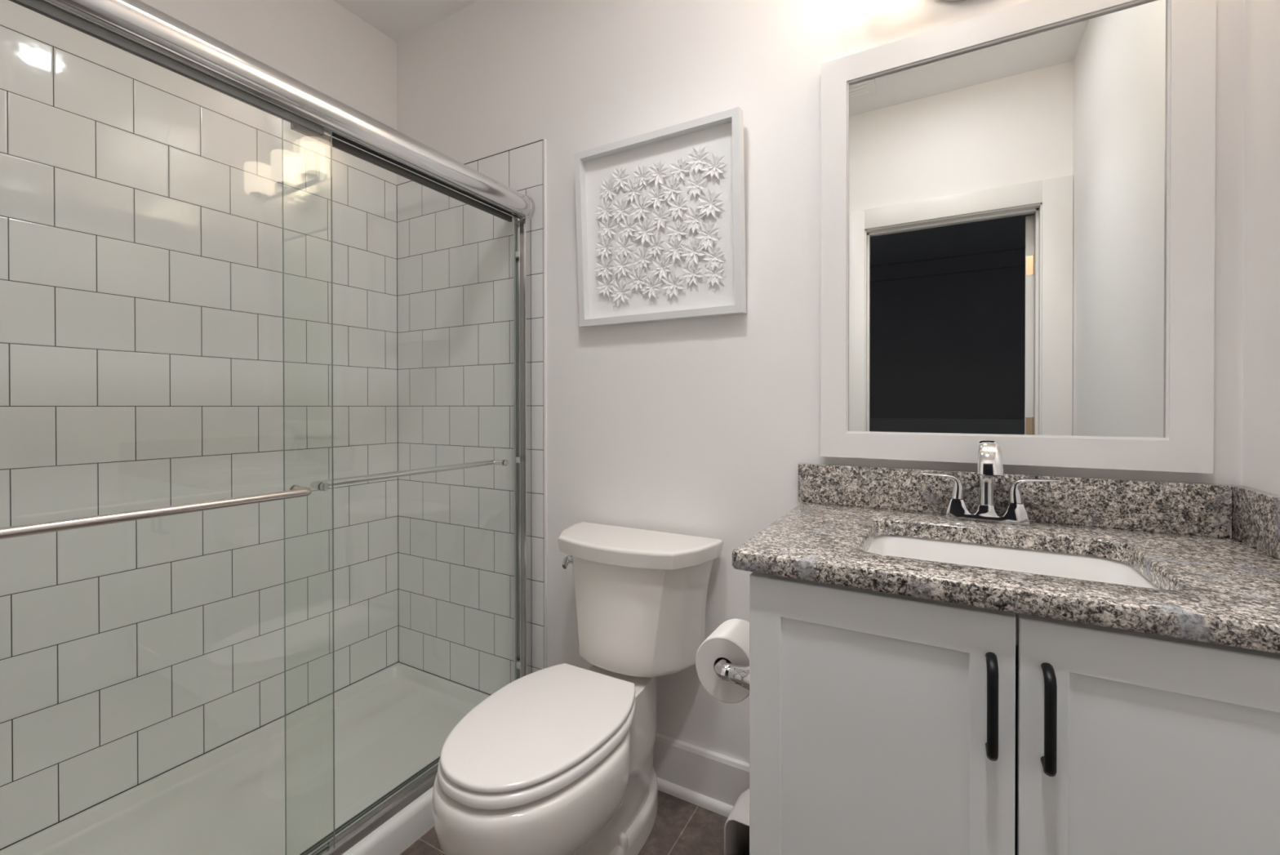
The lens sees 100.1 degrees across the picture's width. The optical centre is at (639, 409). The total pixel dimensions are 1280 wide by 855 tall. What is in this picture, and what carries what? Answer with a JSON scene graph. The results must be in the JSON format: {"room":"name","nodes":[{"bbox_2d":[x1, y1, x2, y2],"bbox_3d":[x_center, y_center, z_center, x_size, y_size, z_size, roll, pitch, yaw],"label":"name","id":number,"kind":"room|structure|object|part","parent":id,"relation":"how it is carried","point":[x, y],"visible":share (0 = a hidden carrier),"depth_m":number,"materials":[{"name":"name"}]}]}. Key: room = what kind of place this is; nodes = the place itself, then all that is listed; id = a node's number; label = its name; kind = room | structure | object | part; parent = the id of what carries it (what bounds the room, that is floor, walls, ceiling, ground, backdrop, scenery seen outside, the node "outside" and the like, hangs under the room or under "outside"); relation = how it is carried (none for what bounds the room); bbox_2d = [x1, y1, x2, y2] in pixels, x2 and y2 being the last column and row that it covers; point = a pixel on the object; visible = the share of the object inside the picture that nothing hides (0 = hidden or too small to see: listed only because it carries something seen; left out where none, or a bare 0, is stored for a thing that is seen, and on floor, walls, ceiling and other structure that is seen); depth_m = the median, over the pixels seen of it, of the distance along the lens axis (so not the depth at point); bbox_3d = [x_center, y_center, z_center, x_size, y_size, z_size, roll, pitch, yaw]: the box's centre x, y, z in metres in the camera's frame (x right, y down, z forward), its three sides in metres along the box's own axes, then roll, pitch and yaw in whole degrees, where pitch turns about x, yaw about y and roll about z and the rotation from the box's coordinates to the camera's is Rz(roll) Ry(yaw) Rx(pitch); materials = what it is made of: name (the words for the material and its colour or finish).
{"room":"bathroom","nodes":[
{"label":"bathroom","id":0,"kind":"room"},
{"bbox_2d":[0,0,398,849],"bbox_3d":[-1.456,-0.189,1.594,0.121,2.692,1.583,0,0,29],"label":"wall","id":1,"kind":"structure","parent":0,"point":[141,357],"depth_m":1.61,"materials":[{"name":"white tile"}]},
{"bbox_2d":[333,0,479,42],"bbox_3d":[-0.317,-1.582,0.944,2.737,0.100,1.812,0,0,29],"label":"ceiling","id":2,"kind":"structure","parent":0,"point":[397,20],"depth_m":2.07,"materials":[{"name":"white paint"}]},
{"bbox_2d":[399,789,728,854],"bbox_3d":[-0.315,1.210,0.961,2.737,0.100,1.812,0,0,29],"label":"floor","id":3,"kind":"structure","parent":0,"point":[681,826],"depth_m":1.46,"materials":[{"name":"tile"}]},
{"bbox_2d":[0,662,490,854],"bbox_3d":[-1.069,1.114,1.385,0.764,0.088,1.569,0,0,29],"label":"shower pan","id":4,"kind":"object","parent":3,"relation":"on","point":[390,723],"visible":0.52,"depth_m":1.57,"materials":[{"name":"white plastic"}]},
{"bbox_2d":[432,521,723,854],"bbox_3d":[-0.160,0.764,1.325,0.496,0.786,0.756,0,0,29],"label":"toilet","id":5,"kind":"object","parent":3,"relation":"on","point":[558,759],"visible":0.98,"depth_m":1.29,"materials":[{"name":"white ceramic"}]},
{"bbox_3d":[-0.229,0.726,1.210,0.351,0.022,0.471,0,0,29],"label":"seat","id":6,"kind":"part","parent":5,"relation":"part of","materials":[{"name":"white plastic"}]},
{"bbox_3d":[-0.226,0.702,1.215,0.340,0.014,0.472,0,0,29],"label":"seat lid","id":7,"kind":"part","parent":5,"relation":"part of","materials":[{"name":"white plastic"}]},
{"bbox_3d":[-0.164,0.953,1.327,0.376,0.410,0.753,0,0,29],"label":"bowl","id":8,"kind":"part","parent":5,"relation":"part of","materials":[{"name":"white ceramic"}]},
{"bbox_3d":[-0.216,0.459,1.611,0.028,0.036,0.051,0,0,29],"label":"flush lever","id":9,"kind":"part","parent":5,"relation":"part of","materials":[{"name":"silver metal"}]},
{"bbox_3d":[-0.036,0.393,1.543,0.496,0.046,0.246,0,0,29],"label":"tank lid","id":10,"kind":"part","parent":5,"relation":"part of","materials":[{"name":"white ceramic"}]},
{"bbox_3d":[-0.032,0.579,1.551,0.452,0.330,0.210,0,0,29],"label":"tank","id":11,"kind":"part","parent":5,"relation":"part of","materials":[{"name":"white ceramic"}]},
{"bbox_2d":[724,788,749,854],"bbox_3d":[0.290,1.046,1.262,0.135,0.224,0.158,0,0,29],"label":"trash can","id":12,"kind":"object","parent":3,"relation":"on","point":[736,828],"visible":0.27,"depth_m":1.27,"materials":[{"name":"white plastic"}]},
{"bbox_2d":[749,571,1279,854],"bbox_3d":[0.660,0.721,0.963,0.799,0.876,0.554,0,0,29],"label":"vanity cabinet","id":13,"kind":"object","parent":3,"relation":"on","point":[881,722],"visible":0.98,"depth_m":0.77,"materials":[{"name":"white paint"}]},
{"bbox_2d":[714,657,749,690],"bbox_3d":[0.210,0.487,1.056,0.077,0.042,0.197,0,0,29],"label":"paper holder","id":14,"kind":"object","parent":13,"relation":"attached to","point":[738,674],"visible":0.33,"depth_m":0.98,"materials":[{"name":"silver metal"}]},
{"bbox_2d":[695,618,749,702],"bbox_3d":[0.186,0.499,1.070,0.121,0.127,0.102,0,0,29],"label":"toilet paper roll","id":15,"kind":"object","parent":14,"relation":"hanging from","point":[730,641],"visible":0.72,"depth_m":1.03,"materials":[{"name":"white paper"}]},
{"bbox_3d":[0.181,0.488,0.984,0.058,0.042,0.042,0,0,29],"label":"post","id":16,"kind":"part","parent":14,"relation":"part of","materials":[{"name":"silver metal"}]},
{"bbox_3d":[0.367,0.674,0.861,0.387,0.762,0.020,0,0,29],"label":"door","id":17,"kind":"part","parent":13,"relation":"part of","materials":[{"name":"white paint"}]},
{"bbox_3d":[0.497,0.420,0.756,0.014,0.142,0.035,0,0,29],"label":"pull handle","id":18,"kind":"part","parent":13,"relation":"part of","materials":[{"name":"black metal"}]},
{"bbox_2d":[732,462,1279,653],"bbox_3d":[0.654,0.214,0.986,0.836,0.134,0.565,0,0,29],"label":"countertop","id":19,"kind":"structure","parent":13,"relation":"on","point":[1211,552],"depth_m":0.97,"materials":[{"name":"grey stone"}]},
{"bbox_2d":[919,440,1059,525],"bbox_3d":[0.745,0.156,1.149,0.260,0.178,0.130,0,0,29],"label":"bathroom faucet","id":20,"kind":"object","parent":19,"relation":"on","point":[989,458],"visible":1,"depth_m":1.16,"materials":[{"name":"silver metal"}]},
{"bbox_3d":[0.690,0.174,1.227,0.089,0.052,0.037,0,0,29],"label":"lever handle","id":21,"kind":"part","parent":20,"relation":"part of","materials":[{"name":"silver metal"}]},
{"bbox_3d":[0.745,0.153,1.145,0.046,0.173,0.125,0,0,29],"label":"spout","id":22,"kind":"part","parent":20,"relation":"part of","materials":[{"name":"silver metal"}]},
{"bbox_3d":[0.840,0.174,1.143,0.088,0.052,0.037,0,0,29],"label":"lever handle","id":23,"kind":"part","parent":20,"relation":"part of","materials":[{"name":"silver metal"}]},
{"bbox_2d":[867,534,1158,662],"bbox_3d":[0.642,0.348,0.968,0.465,0.134,0.356,0,0,29],"label":"undermount sink","id":24,"kind":"object","parent":19,"relation":"in","point":[1095,568],"visible":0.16,"depth_m":1.08,"materials":[{"name":"white ceramic"}]},
{"bbox_3d":[0.553,0.420,0.724,0.014,0.142,0.035,0,0,29],"label":"pull handle","id":25,"kind":"part","parent":13,"relation":"part of","materials":[{"name":"black metal"}]},
{"bbox_3d":[0.708,0.675,0.670,0.386,0.762,0.020,0,0,29],"label":"door","id":26,"kind":"part","parent":13,"relation":"part of","materials":[{"name":"white paint"}]},
{"bbox_2d":[396,0,1244,763],"bbox_3d":[0.098,-0.191,1.689,2.737,2.692,0.122,0,0,29],"label":"wall","id":27,"kind":"structure","parent":0,"point":[704,426],"depth_m":1.74,"materials":[{"name":"white paint"}]},
{"bbox_2d":[41,0,535,854],"bbox_3d":[-0.791,0.161,1.222,0.091,1.820,1.570,0,0,29],"label":"shower door frame","id":28,"kind":"object","parent":27,"relation":"attached to","point":[137,21],"visible":0.9,"depth_m":1.37,"materials":[{"name":"silver metal"}]},
{"bbox_2d":[0,0,334,854],"bbox_3d":[-0.923,0.200,0.914,0.073,1.730,0.838,0,0,29],"label":"sliding glass panel","id":29,"kind":"object","parent":28,"relation":"hanging from","point":[42,7],"visible":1,"depth_m":1.00,"materials":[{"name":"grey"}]},
{"bbox_3d":[-0.948,-0.654,0.922,0.011,0.018,0.798,0,0,29],"label":"hanger rail","id":30,"kind":"part","parent":29,"relation":"part of","materials":[{"name":"grey metal"}]},
{"bbox_3d":[-0.788,-0.708,1.216,0.077,0.080,1.545,0,0,29],"label":"header rail","id":31,"kind":"part","parent":28,"relation":"part of","materials":[{"name":"silver metal"}]},
{"bbox_2d":[281,119,516,854],"bbox_3d":[-0.647,0.196,1.568,0.067,1.730,0.762,0,0,29],"label":"sliding glass panel","id":32,"kind":"object","parent":28,"relation":"hanging from","point":[321,485],"visible":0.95,"depth_m":1.47,"materials":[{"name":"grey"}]},
{"bbox_3d":[-0.627,-0.658,1.551,0.011,0.018,0.722,0,0,29],"label":"hanger rail","id":33,"kind":"part","parent":32,"relation":"part of","materials":[{"name":"grey metal"}]},
{"bbox_3d":[-0.330,0.104,1.866,0.008,2.084,0.008,0,0,29],"label":"tile edge trim","id":34,"kind":"part","parent":27,"relation":"part of","materials":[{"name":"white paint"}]},
{"bbox_2d":[573,106,746,327],"bbox_3d":[0.044,-0.547,1.619,0.554,0.556,0.062,0,0,29],"label":"art","id":35,"kind":"object","parent":27,"relation":"attached to","point":[660,219],"visible":1,"depth_m":1.61,"materials":[{"name":"white paper"}]},
{"bbox_2d":[593,254,614,279],"bbox_3d":[-0.114,-0.455,1.718,0.080,0.087,0.010,0,0,29],"label":"paper flower","id":36,"kind":"object","parent":35,"relation":"on","point":[603,264],"depth_m":1.72,"materials":[{"name":"white paper"}]},
{"bbox_2d":[595,235,613,258],"bbox_3d":[-0.113,-0.518,1.714,0.076,0.082,0.010,0,0,29],"label":"paper flower","id":37,"kind":"object","parent":35,"relation":"on","point":[604,244],"depth_m":1.72,"materials":[{"name":"white paper"}]},
{"bbox_2d":[595,198,613,220],"bbox_3d":[-0.112,-0.634,1.706,0.073,0.078,0.009,0,0,29],"label":"paper flower","id":38,"kind":"object","parent":35,"relation":"on","point":[604,207],"depth_m":1.71,"materials":[{"name":"white paper"}]},
{"bbox_2d":[595,275,614,297],"bbox_3d":[-0.110,-0.397,1.720,0.075,0.080,0.009,0,0,29],"label":"paper flower","id":39,"kind":"object","parent":35,"relation":"on","point":[605,284],"depth_m":1.72,"materials":[{"name":"white paper"}]},
{"bbox_2d":[596,214,618,239],"bbox_3d":[-0.102,-0.577,1.705,0.085,0.085,0.011,0,0,29],"label":"paper flower","id":40,"kind":"object","parent":35,"relation":"on","point":[607,225],"depth_m":1.71,"materials":[{"name":"white paper"}]},
{"bbox_2d":[599,177,618,201],"bbox_3d":[-0.099,-0.695,1.696,0.076,0.077,0.010,0,0,29],"label":"paper flower","id":41,"kind":"object","parent":35,"relation":"on","point":[608,186],"depth_m":1.70,"materials":[{"name":"white paper"}]},
{"bbox_2d":[609,164,631,191],"bbox_3d":[-0.061,-0.721,1.673,0.080,0.081,0.011,0,0,29],"label":"paper flower","id":42,"kind":"object","parent":35,"relation":"on","point":[620,175],"depth_m":1.68,"materials":[{"name":"white paper"}]},
{"bbox_2d":[609,278,632,306],"bbox_3d":[-0.059,-0.370,1.694,0.086,0.087,0.011,0,0,29],"label":"paper flower","id":43,"kind":"object","parent":35,"relation":"on","point":[620,289],"depth_m":1.70,"materials":[{"name":"white paper"}]},
{"bbox_2d":[611,252,632,279],"bbox_3d":[-0.056,-0.453,1.687,0.086,0.086,0.011,0,0,29],"label":"paper flower","id":44,"kind":"object","parent":35,"relation":"on","point":[621,262],"depth_m":1.69,"materials":[{"name":"white paper"}]},
{"bbox_2d":[611,196,632,223],"bbox_3d":[-0.059,-0.624,1.678,0.082,0.083,0.011,0,0,29],"label":"paper flower","id":45,"kind":"object","parent":35,"relation":"on","point":[621,206],"depth_m":1.68,"materials":[{"name":"white paper"}]},
{"bbox_2d":[613,235,634,257],"bbox_3d":[-0.049,-0.508,1.681,0.078,0.078,0.010,0,0,29],"label":"paper flower","id":46,"kind":"object","parent":35,"relation":"on","point":[624,245],"depth_m":1.68,"materials":[{"name":"white paper"}]},
{"bbox_2d":[617,215,638,238],"bbox_3d":[-0.038,-0.569,1.669,0.081,0.075,0.011,0,0,29],"label":"paper flower","id":47,"kind":"object","parent":35,"relation":"on","point":[627,225],"depth_m":1.67,"materials":[{"name":"white paper"}]},
{"bbox_2d":[622,177,643,202],"bbox_3d":[-0.022,-0.676,1.653,0.082,0.077,0.011,0,0,29],"label":"paper flower","id":48,"kind":"object","parent":35,"relation":"on","point":[632,188],"depth_m":1.66,"materials":[{"name":"white paper"}]},
{"bbox_2d":[626,266,648,290],"bbox_3d":[-0.007,-0.404,1.662,0.081,0.076,0.011,0,0,29],"label":"paper flower","id":49,"kind":"object","parent":35,"relation":"on","point":[637,277],"depth_m":1.66,"materials":[{"name":"white paper"}]},
{"bbox_2d":[629,194,652,221],"bbox_3d":[0.001,-0.619,1.643,0.088,0.082,0.012,0,0,29],"label":"paper flower","id":50,"kind":"object","parent":35,"relation":"on","point":[640,205],"depth_m":1.64,"materials":[{"name":"white paper"}]},
{"bbox_2d":[631,245,653,270],"bbox_3d":[0.007,-0.466,1.650,0.080,0.075,0.011,0,0,29],"label":"paper flower","id":51,"kind":"object","parent":35,"relation":"on","point":[642,255],"depth_m":1.65,"materials":[{"name":"white paper"}]},
{"bbox_2d":[633,163,651,188],"bbox_3d":[0.004,-0.712,1.636,0.077,0.071,0.010,0,0,29],"label":"paper flower","id":52,"kind":"object","parent":35,"relation":"on","point":[642,171],"depth_m":1.64,"materials":[{"name":"white paper"}]},
{"bbox_2d":[632,215,656,245],"bbox_3d":[0.014,-0.544,1.638,0.088,0.089,0.013,0,0,29],"label":"paper flower","id":53,"kind":"object","parent":35,"relation":"on","point":[644,227],"depth_m":1.64,"materials":[{"name":"white paper"}]},
{"bbox_2d":[640,274,661,298],"bbox_3d":[0.034,-0.374,1.639,0.078,0.079,0.011,0,0,29],"label":"paper flower","id":54,"kind":"object","parent":35,"relation":"on","point":[650,284],"depth_m":1.64,"materials":[{"name":"white paper"}]},
{"bbox_2d":[645,185,666,209],"bbox_3d":[0.049,-0.637,1.615,0.074,0.074,0.011,0,0,29],"label":"paper flower","id":55,"kind":"object","parent":35,"relation":"on","point":[655,195],"depth_m":1.62,"materials":[{"name":"white paper"}]},
{"bbox_2d":[648,232,666,256],"bbox_3d":[0.048,-0.499,1.625,0.076,0.071,0.010,0,0,29],"label":"paper flower","id":56,"kind":"object","parent":35,"relation":"on","point":[656,241],"depth_m":1.63,"materials":[{"name":"white paper"}]},
{"bbox_2d":[646,158,669,186],"bbox_3d":[0.053,-0.706,1.606,0.083,0.084,0.012,0,0,29],"label":"paper flower","id":57,"kind":"object","parent":35,"relation":"on","point":[657,169],"depth_m":1.61,"materials":[{"name":"white paper"}]},
{"bbox_2d":[649,204,670,230],"bbox_3d":[0.060,-0.576,1.612,0.075,0.076,0.011,0,0,29],"label":"paper flower","id":58,"kind":"object","parent":35,"relation":"on","point":[660,214],"depth_m":1.61,"materials":[{"name":"white paper"}]},
{"bbox_2d":[649,253,672,279],"bbox_3d":[0.066,-0.427,1.617,0.082,0.082,0.012,0,0,29],"label":"paper flower","id":59,"kind":"object","parent":35,"relation":"on","point":[660,264],"depth_m":1.62,"materials":[{"name":"white paper"}]},
{"bbox_2d":[658,175,683,204],"bbox_3d":[0.092,-0.651,1.591,0.079,0.078,0.011,0,0,29],"label":"paper flower","id":60,"kind":"object","parent":35,"relation":"on","point":[670,187],"depth_m":1.59,"materials":[{"name":"white paper"}]},
{"bbox_2d":[661,271,685,297],"bbox_3d":[0.100,-0.372,1.605,0.082,0.081,0.011,0,0,29],"label":"paper flower","id":61,"kind":"object","parent":35,"relation":"on","point":[673,283],"depth_m":1.61,"materials":[{"name":"white paper"}]},
{"bbox_2d":[664,235,685,262],"bbox_3d":[0.105,-0.475,1.593,0.078,0.079,0.011,0,0,29],"label":"paper flower","id":62,"kind":"object","parent":35,"relation":"on","point":[674,246],"depth_m":1.60,"materials":[{"name":"white paper"}]},
{"bbox_2d":[666,218,687,241],"bbox_3d":[0.110,-0.527,1.590,0.073,0.072,0.010,0,0,29],"label":"paper flower","id":63,"kind":"object","parent":35,"relation":"on","point":[676,228],"depth_m":1.59,"materials":[{"name":"white paper"}]},
{"bbox_2d":[666,193,688,219],"bbox_3d":[0.112,-0.598,1.583,0.076,0.075,0.010,0,0,29],"label":"paper flower","id":64,"kind":"object","parent":35,"relation":"on","point":[677,204],"depth_m":1.59,"materials":[{"name":"white paper"}]},
{"bbox_2d":[668,156,689,180],"bbox_3d":[0.118,-0.704,1.574,0.074,0.073,0.010,0,0,29],"label":"paper flower","id":65,"kind":"object","parent":35,"relation":"on","point":[678,166],"depth_m":1.58,"materials":[{"name":"white paper"}]},
{"bbox_2d":[681,261,703,285],"bbox_3d":[0.154,-0.398,1.573,0.074,0.073,0.010,0,0,29],"label":"paper flower","id":66,"kind":"object","parent":35,"relation":"on","point":[692,272],"depth_m":1.58,"materials":[{"name":"white paper"}]},
{"bbox_2d":[680,236,705,266],"bbox_3d":[0.155,-0.460,1.567,0.085,0.084,0.012,0,0,29],"label":"paper flower","id":67,"kind":"object","parent":35,"relation":"on","point":[692,249],"depth_m":1.57,"materials":[{"name":"white paper"}]},
{"bbox_2d":[683,205,706,233],"bbox_3d":[0.161,-0.552,1.557,0.078,0.083,0.012,0,0,29],"label":"paper flower","id":68,"kind":"object","parent":35,"relation":"on","point":[694,216],"depth_m":1.56,"materials":[{"name":"white paper"}]},
{"bbox_2d":[685,172,706,197],"bbox_3d":[0.163,-0.649,1.551,0.070,0.074,0.010,0,0,29],"label":"paper flower","id":69,"kind":"object","parent":35,"relation":"on","point":[695,182],"depth_m":1.55,"materials":[{"name":"white paper"}]},
{"bbox_2d":[686,145,710,173],"bbox_3d":[0.168,-0.718,1.542,0.077,0.082,0.011,0,0,29],"label":"paper flower","id":70,"kind":"object","parent":35,"relation":"on","point":[698,157],"depth_m":1.55,"materials":[{"name":"white paper"}]},
{"bbox_2d":[694,220,719,250],"bbox_3d":[0.195,-0.500,1.541,0.082,0.087,0.012,0,0,29],"label":"paper flower","id":71,"kind":"object","parent":35,"relation":"on","point":[707,233],"depth_m":1.54,"materials":[{"name":"white paper"}]},
{"bbox_2d":[695,187,723,217],"bbox_3d":[0.200,-0.589,1.532,0.086,0.093,0.011,0,0,29],"label":"paper flower","id":72,"kind":"object","parent":35,"relation":"on","point":[708,201],"depth_m":1.53,"materials":[{"name":"white paper"}]},
{"bbox_2d":[701,151,725,177],"bbox_3d":[0.209,-0.691,1.521,0.077,0.083,0.010,0,0,29],"label":"paper flower","id":73,"kind":"object","parent":35,"relation":"on","point":[713,163],"depth_m":1.52,"materials":[{"name":"white paper"}]},
{"bbox_2d":[703,260,725,285],"bbox_3d":[0.214,-0.390,1.538,0.070,0.074,0.010,0,0,29],"label":"paper flower","id":74,"kind":"object","parent":35,"relation":"on","point":[714,271],"depth_m":1.54,"materials":[{"name":"white paper"}]},
{"bbox_2d":[703,244,725,270],"bbox_3d":[0.214,-0.435,1.536,0.072,0.076,0.011,0,0,29],"label":"paper flower","id":75,"kind":"object","parent":35,"relation":"on","point":[714,255],"depth_m":1.54,"materials":[{"name":"white paper"}]},
{"bbox_2d":[653,732,749,817],"bbox_3d":[0.074,1.079,1.633,0.925,0.153,0.030,0,0,29],"label":"baseboard","id":76,"kind":"structure","parent":27,"relation":"attached to","point":[712,780],"depth_m":1.57,"materials":[{"name":"white paint"}]},
{"bbox_3d":[0.070,1.142,1.626,0.925,0.027,0.014,0,0,29],"label":"shoe molding","id":77,"kind":"part","parent":76,"relation":"part of","materials":[{"name":"white paint"}]},
{"bbox_2d":[938,0,966,1],"bbox_3d":[0.749,-1.058,1.161,0.600,0.216,0.166,0,0,29],"label":"vanity light","id":78,"kind":"object","parent":27,"relation":"attached to","point":[939,0],"visible":1,"depth_m":1.26,"materials":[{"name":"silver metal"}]},
{"bbox_2d":[798,462,1231,537],"bbox_3d":[0.778,0.195,1.228,0.814,0.100,0.020,0,0,29],"label":"backsplash","id":79,"kind":"structure","parent":27,"relation":"attached to","point":[1160,506],"depth_m":1.15,"materials":[{"name":"stone"}]},
{"bbox_2d":[820,0,1216,473],"bbox_3d":[0.792,-0.383,1.219,0.729,1.012,0.030,0,0,29],"label":"framed mirror","id":80,"kind":"object","parent":27,"relation":"attached to","point":[1017,202],"visible":0.96,"depth_m":1.18,"materials":[{"name":"white paint"}]},
{"bbox_2d":[1242,0,1279,494],"bbox_3d":[0.825,-0.183,0.311,0.120,2.692,1.583,0,0,29],"label":"wall","id":81,"kind":"structure","parent":0,"point":[1261,242],"depth_m":0.97,"materials":[{"name":"white paint"}]}
]}

